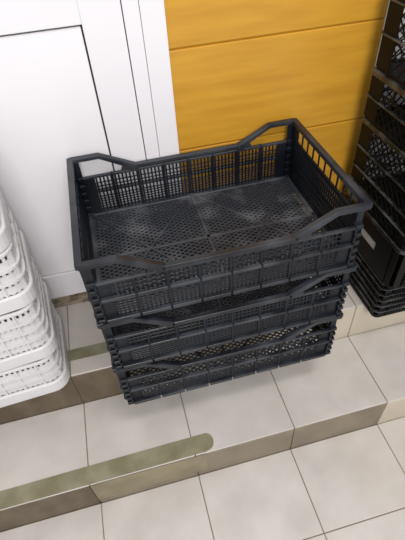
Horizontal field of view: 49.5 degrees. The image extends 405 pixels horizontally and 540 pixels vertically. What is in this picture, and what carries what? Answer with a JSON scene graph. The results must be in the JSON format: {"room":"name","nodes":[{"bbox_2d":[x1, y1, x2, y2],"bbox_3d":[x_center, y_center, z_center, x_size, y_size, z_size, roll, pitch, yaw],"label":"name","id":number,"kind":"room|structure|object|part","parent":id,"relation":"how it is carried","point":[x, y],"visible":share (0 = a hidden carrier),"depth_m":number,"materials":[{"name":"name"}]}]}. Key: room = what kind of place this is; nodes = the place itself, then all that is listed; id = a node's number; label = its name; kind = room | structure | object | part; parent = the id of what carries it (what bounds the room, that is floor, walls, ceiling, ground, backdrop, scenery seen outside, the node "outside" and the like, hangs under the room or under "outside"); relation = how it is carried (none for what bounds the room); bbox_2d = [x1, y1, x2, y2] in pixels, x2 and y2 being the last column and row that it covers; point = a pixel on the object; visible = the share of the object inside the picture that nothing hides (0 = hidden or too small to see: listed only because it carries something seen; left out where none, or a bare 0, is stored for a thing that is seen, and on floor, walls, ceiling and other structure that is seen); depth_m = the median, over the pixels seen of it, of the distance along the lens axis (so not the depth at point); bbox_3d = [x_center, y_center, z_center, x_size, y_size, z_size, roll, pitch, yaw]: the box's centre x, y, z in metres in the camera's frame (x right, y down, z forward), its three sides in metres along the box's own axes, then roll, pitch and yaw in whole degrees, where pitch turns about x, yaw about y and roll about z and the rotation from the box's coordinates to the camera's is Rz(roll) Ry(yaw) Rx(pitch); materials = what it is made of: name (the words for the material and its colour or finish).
{"room":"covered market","nodes":[
{"label":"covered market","id":0,"kind":"room"},
{"bbox_2d":[0,417,404,539],"bbox_3d":[0.279,1.011,0.987,2.700,0.050,1.164,-12,46,-8],"label":"floor","id":1,"kind":"structure","parent":0,"point":[351,485],"depth_m":1.29,"materials":[{"name":"beige tile"}]},
{"bbox_2d":[0,322,404,531],"bbox_3d":[0.099,0.478,1.425,2.700,0.196,0.255,-12,46,-8],"label":"step","id":2,"kind":"structure","parent":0,"point":[360,384],"depth_m":1.33,"materials":[{"name":"beige tile"}]},
{"bbox_2d":[0,433,213,509],"bbox_3d":[-0.433,0.597,1.209,0.961,0.001,0.056,-12,46,-8],"label":"tape","id":3,"kind":"object","parent":2,"relation":"on","point":[201,443],"visible":1,"depth_m":1.23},
{"bbox_2d":[90,454,207,499],"bbox_3d":[-0.146,0.598,1.270,0.329,0.113,0.001,-12,46,-8],"label":"tape","id":4,"kind":"object","parent":2,"relation":"attached to","point":[170,471],"visible":1,"depth_m":1.27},
{"bbox_2d":[0,273,404,424],"bbox_3d":[0.025,0.189,1.502,2.700,0.208,0.281,-12,46,-8],"label":"step","id":5,"kind":"structure","parent":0,"point":[92,378],"depth_m":1.36,"materials":[{"name":"beige tile"}]},
{"bbox_2d":[0,303,69,407],"bbox_3d":[-0.605,0.243,1.251,0.400,0.140,0.270,-15,46,-10],"label":"crate","id":6,"kind":"object","parent":5,"relation":"on","point":[50,374],"visible":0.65,"depth_m":1.20,"materials":[{"name":"plastic"}]},
{"bbox_2d":[0,256,57,372],"bbox_3d":[-0.612,0.124,1.139,0.400,0.185,0.270,-17,47,-12],"label":"crate","id":7,"kind":"object","parent":6,"relation":"on","point":[28,334],"visible":0.7,"depth_m":1.10,"materials":[{"name":"plastic"}]},
{"bbox_2d":[0,200,37,314],"bbox_3d":[-0.622,-0.001,1.021,0.400,0.160,0.270,-19,47,-14],"label":"crate","id":8,"kind":"object","parent":7,"relation":"on","point":[18,285],"visible":0.76,"depth_m":1.00,"materials":[{"name":"plastic"}]},
{"bbox_2d":[0,189,11,252],"bbox_3d":[-0.639,-0.131,0.896,0.400,0.200,0.270,-20,47,-15],"label":"crate","id":9,"kind":"object","parent":8,"relation":"on","point":[5,234],"visible":1,"depth_m":0.93,"materials":[{"name":"plastic"}]},
{"bbox_2d":[67,337,144,360],"bbox_3d":[-0.400,0.257,1.320,0.600,0.001,0.044,-12,46,-8],"label":"tape","id":10,"kind":"object","parent":5,"relation":"on","point":[100,348],"visible":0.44,"depth_m":1.33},
{"bbox_2d":[110,231,343,404],"bbox_3d":[0.032,0.107,1.310,0.609,0.178,0.407,-12,46,-8],"label":"plastic crate","id":11,"kind":"object","parent":5,"relation":"on","point":[135,391],"visible":0.38,"depth_m":1.20,"materials":[{"name":"dark grey plastic"}]},
{"bbox_3d":[-0.256,0.170,1.270,0.014,0.178,0.397,-12,46,-8],"label":"panel","id":12,"kind":"part","parent":11,"relation":"part of","materials":[{"name":"plastic"}]},
{"bbox_3d":[-0.202,0.298,1.141,0.023,0.176,0.021,-12,46,-8],"label":"corner post","id":13,"kind":"part","parent":11,"relation":"part of","materials":[{"name":"plastic"}]},
{"bbox_3d":[-0.135,0.245,1.103,0.164,0.059,0.016,-12,46,-8],"label":"handle","id":14,"kind":"part","parent":11,"relation":"part of","materials":[{"name":"plastic"}]},
{"bbox_2d":[91,181,357,369],"bbox_3d":[0.023,-0.018,1.183,0.609,0.178,0.407,-12,46,-8],"label":"plastic crate","id":15,"kind":"object","parent":11,"relation":"on","point":[121,348],"visible":0.41,"depth_m":1.08,"materials":[{"name":"dark grey plastic"}]},
{"bbox_3d":[-0.264,0.045,1.143,0.014,0.178,0.397,-12,46,-8],"label":"panel","id":16,"kind":"part","parent":15,"relation":"part of","materials":[{"name":"plastic"}]},
{"bbox_3d":[-0.210,0.173,1.014,0.023,0.176,0.021,-12,46,-8],"label":"corner post","id":17,"kind":"part","parent":15,"relation":"part of","materials":[{"name":"plastic"}]},
{"bbox_3d":[-0.239,-0.146,1.246,0.164,0.059,0.016,-12,46,-8],"label":"handle","id":18,"kind":"part","parent":15,"relation":"part of","materials":[{"name":"plastic"}]},
{"bbox_3d":[-0.142,0.120,0.976,0.164,0.059,0.016,-12,46,-8],"label":"handle","id":19,"kind":"part","parent":15,"relation":"part of","materials":[{"name":"plastic"}]},
{"bbox_3d":[-0.024,-0.136,1.335,0.560,0.132,0.014,-12,46,-8],"label":"panel","id":20,"kind":"part","parent":15,"relation":"part of","materials":[{"name":"plastic"}]},
{"bbox_2d":[66,118,372,323],"bbox_3d":[0.011,-0.144,1.057,0.609,0.178,0.407,-13,46,-8],"label":"plastic crate","id":21,"kind":"object","parent":15,"relation":"on","point":[294,166],"visible":1,"depth_m":1.10,"materials":[{"name":"dark grey plastic"}]},
{"bbox_3d":[-0.276,-0.080,1.016,0.014,0.178,0.397,-12,46,-8],"label":"panel","id":22,"kind":"part","parent":21,"relation":"part of","materials":[{"name":"plastic"}]},
{"bbox_3d":[-0.316,-0.210,1.148,0.023,0.176,0.021,-13,46,-8],"label":"corner post","id":23,"kind":"part","parent":21,"relation":"part of","materials":[{"name":"plastic"}]},
{"bbox_3d":[-0.222,0.047,0.887,0.023,0.176,0.021,-13,46,-8],"label":"corner post","id":24,"kind":"part","parent":21,"relation":"part of","materials":[{"name":"plastic"}]},
{"bbox_3d":[-0.252,-0.272,1.120,0.164,0.059,0.016,-13,46,-8],"label":"handle","id":25,"kind":"part","parent":21,"relation":"part of","materials":[{"name":"plastic"}]},
{"bbox_3d":[-0.154,-0.006,0.850,0.164,0.059,0.016,-13,46,-8],"label":"handle","id":26,"kind":"part","parent":21,"relation":"part of","materials":[{"name":"plastic"}]},
{"bbox_3d":[-0.037,-0.262,1.209,0.560,0.132,0.014,-13,46,-8],"label":"panel","id":27,"kind":"part","parent":21,"relation":"part of","materials":[{"name":"plastic"}]},
{"bbox_3d":[0.061,0.006,0.938,0.560,0.132,0.014,-12,46,-8],"label":"panel","id":28,"kind":"part","parent":21,"relation":"part of","materials":[{"name":"plastic"}]},
{"bbox_3d":[0.170,-0.365,1.181,0.164,0.059,0.016,-13,46,-8],"label":"handle","id":29,"kind":"part","parent":21,"relation":"part of","materials":[{"name":"plastic"}]},
{"bbox_3d":[0.244,-0.334,1.229,0.023,0.176,0.021,-13,46,-8],"label":"corner post","id":30,"kind":"part","parent":21,"relation":"part of","materials":[{"name":"plastic"}]},
{"bbox_3d":[0.298,-0.208,1.099,0.014,0.178,0.397,-13,46,-8],"label":"panel","id":31,"kind":"part","parent":21,"relation":"part of","materials":[{"name":"plastic"}]},
{"bbox_3d":[0.267,-0.099,0.911,0.164,0.059,0.016,-13,46,-8],"label":"handle","id":32,"kind":"part","parent":21,"relation":"part of","materials":[{"name":"plastic"}]},
{"bbox_3d":[0.338,-0.077,0.968,0.023,0.176,0.021,-13,46,-8],"label":"corner post","id":33,"kind":"part","parent":21,"relation":"part of","materials":[{"name":"plastic"}]},
{"bbox_3d":[0.073,0.132,1.064,0.560,0.132,0.014,-12,46,-8],"label":"panel","id":34,"kind":"part","parent":15,"relation":"part of","materials":[{"name":"plastic"}]},
{"bbox_3d":[0.279,0.027,1.036,0.164,0.059,0.016,-12,46,-8],"label":"handle","id":35,"kind":"part","parent":15,"relation":"part of","materials":[{"name":"plastic"}]},
{"bbox_3d":[0.311,-0.081,1.224,0.014,0.178,0.397,-12,46,-8],"label":"panel","id":36,"kind":"part","parent":15,"relation":"part of","materials":[{"name":"plastic"}]},
{"bbox_3d":[0.350,0.050,1.093,0.023,0.176,0.021,-12,46,-8],"label":"corner post","id":37,"kind":"part","parent":15,"relation":"part of","materials":[{"name":"plastic"}]},
{"bbox_3d":[0.081,0.257,1.190,0.560,0.132,0.014,-12,46,-8],"label":"panel","id":38,"kind":"part","parent":11,"relation":"part of","materials":[{"name":"plastic"}]},
{"bbox_3d":[0.287,0.153,1.163,0.164,0.059,0.016,-12,46,-8],"label":"handle","id":39,"kind":"part","parent":11,"relation":"part of","materials":[{"name":"plastic"}]},
{"bbox_3d":[0.319,0.045,1.350,0.014,0.178,0.397,-12,46,-8],"label":"panel","id":40,"kind":"part","parent":11,"relation":"part of","materials":[{"name":"plastic"}]},
{"bbox_3d":[0.358,0.176,1.219,0.023,0.176,0.021,-12,46,-8],"label":"corner post","id":41,"kind":"part","parent":11,"relation":"part of","materials":[{"name":"plastic"}]},
{"bbox_2d":[336,227,404,317],"bbox_3d":[0.723,-0.059,1.440,0.503,0.154,0.315,-12,46,-8],"label":"crate","id":42,"kind":"object","parent":5,"relation":"on","point":[379,300],"visible":0.41,"depth_m":1.34,"materials":[{"name":"plastic"}]},
{"bbox_3d":[0.486,-0.006,1.407,0.002,0.140,0.286,-12,46,-8],"label":"wall panel","id":43,"kind":"part","parent":42,"relation":"part of","materials":[{"name":"black plastic"}]},
{"bbox_2d":[342,188,404,288],"bbox_3d":[0.717,-0.149,1.317,0.500,0.146,0.312,-12,46,-8],"label":"crate","id":44,"kind":"object","parent":42,"relation":"on","point":[379,250],"visible":0.44,"depth_m":1.23,"materials":[{"name":"plastic"}]},
{"bbox_2d":[350,116,404,249],"bbox_3d":[0.708,-0.282,1.185,0.503,0.228,0.315,-12,46,-8],"label":"crate","id":45,"kind":"object","parent":44,"relation":"on","point":[387,194],"visible":0.8,"depth_m":1.18,"materials":[{"name":"plastic"}]},
{"bbox_3d":[0.671,-0.383,1.291,0.474,0.216,0.003,-12,46,-8],"label":"wall panel","id":46,"kind":"part","parent":45,"relation":"part of","materials":[{"name":"black plastic"}]},
{"bbox_2d":[364,66,404,151],"bbox_3d":[0.698,-0.408,1.061,0.503,0.125,0.315,-12,46,-8],"label":"crate","id":47,"kind":"object","parent":45,"relation":"on","point":[390,120],"visible":0.92,"depth_m":1.08,"materials":[{"name":"plastic"}]},
{"bbox_2d":[376,0,404,87],"bbox_3d":[0.693,-0.530,0.938,0.503,0.220,0.315,-12,46,-8],"label":"crate","id":48,"kind":"object","parent":47,"relation":"on","point":[394,68],"visible":1,"depth_m":1.00,"materials":[{"name":"plastic"}]},
{"bbox_3d":[0.656,-0.631,1.044,0.474,0.208,0.003,-12,46,-8],"label":"wall panel","id":49,"kind":"part","parent":48,"relation":"part of","materials":[{"name":"black plastic"}]},
{"bbox_3d":[0.661,-0.508,1.167,0.474,0.111,0.003,-12,46,-8],"label":"wall panel","id":50,"kind":"part","parent":47,"relation":"part of","materials":[{"name":"black plastic"}]},
{"bbox_3d":[0.754,-0.044,1.214,0.474,0.131,0.002,-12,46,-8],"label":"wall panel","id":51,"kind":"part","parent":44,"relation":"part of","materials":[{"name":"black plastic"}]},
{"bbox_3d":[0.761,0.045,1.336,0.474,0.140,0.002,-12,46,-8],"label":"wall panel","id":52,"kind":"part","parent":42,"relation":"part of","materials":[{"name":"black plastic"}]},
{"bbox_2d":[164,0,404,248],"bbox_3d":[-0.090,-0.849,0.700,2.700,2.400,0.080,-12,46,-8],"label":"wall","id":53,"kind":"structure","parent":0,"point":[238,67],"depth_m":1.09,"materials":[{"name":"orange wood"}]},
{"bbox_2d":[0,0,158,298],"bbox_3d":[-0.650,-0.622,0.696,0.958,2.052,0.056,-12,46,-8],"label":"door","id":54,"kind":"structure","parent":53,"relation":"in","point":[67,90],"depth_m":1.03,"materials":[{"name":"white plastic"}]},
{"bbox_3d":[-0.617,-0.202,1.112,0.778,0.667,0.030,-12,46,-8],"label":"panel","id":55,"kind":"part","parent":54,"relation":"part of","materials":[{"name":"white paint"}]},
{"bbox_2d":[51,289,127,307],"bbox_3d":[-0.729,0.144,1.425,1.240,0.046,0.054,-12,46,-8],"label":"trim","id":56,"kind":"structure","parent":53,"relation":"attached to","point":[79,297],"depth_m":1.45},
{"bbox_2d":[120,0,185,255],"bbox_3d":[-0.608,-0.649,0.683,1.048,2.200,0.059,-12,46,-8],"label":"trim","id":57,"kind":"structure","parent":53,"relation":"attached to","point":[144,21],"depth_m":1.02,"materials":[{"name":"white plastic"}]},
{"bbox_2d":[351,0,404,180],"bbox_3d":[0.472,-0.886,0.836,0.109,2.200,0.060,-12,46,-8],"label":"trim","id":58,"kind":"structure","parent":53,"relation":"attached to","point":[385,93],"depth_m":1.21,"materials":[{"name":"white plastic"}]}
]}

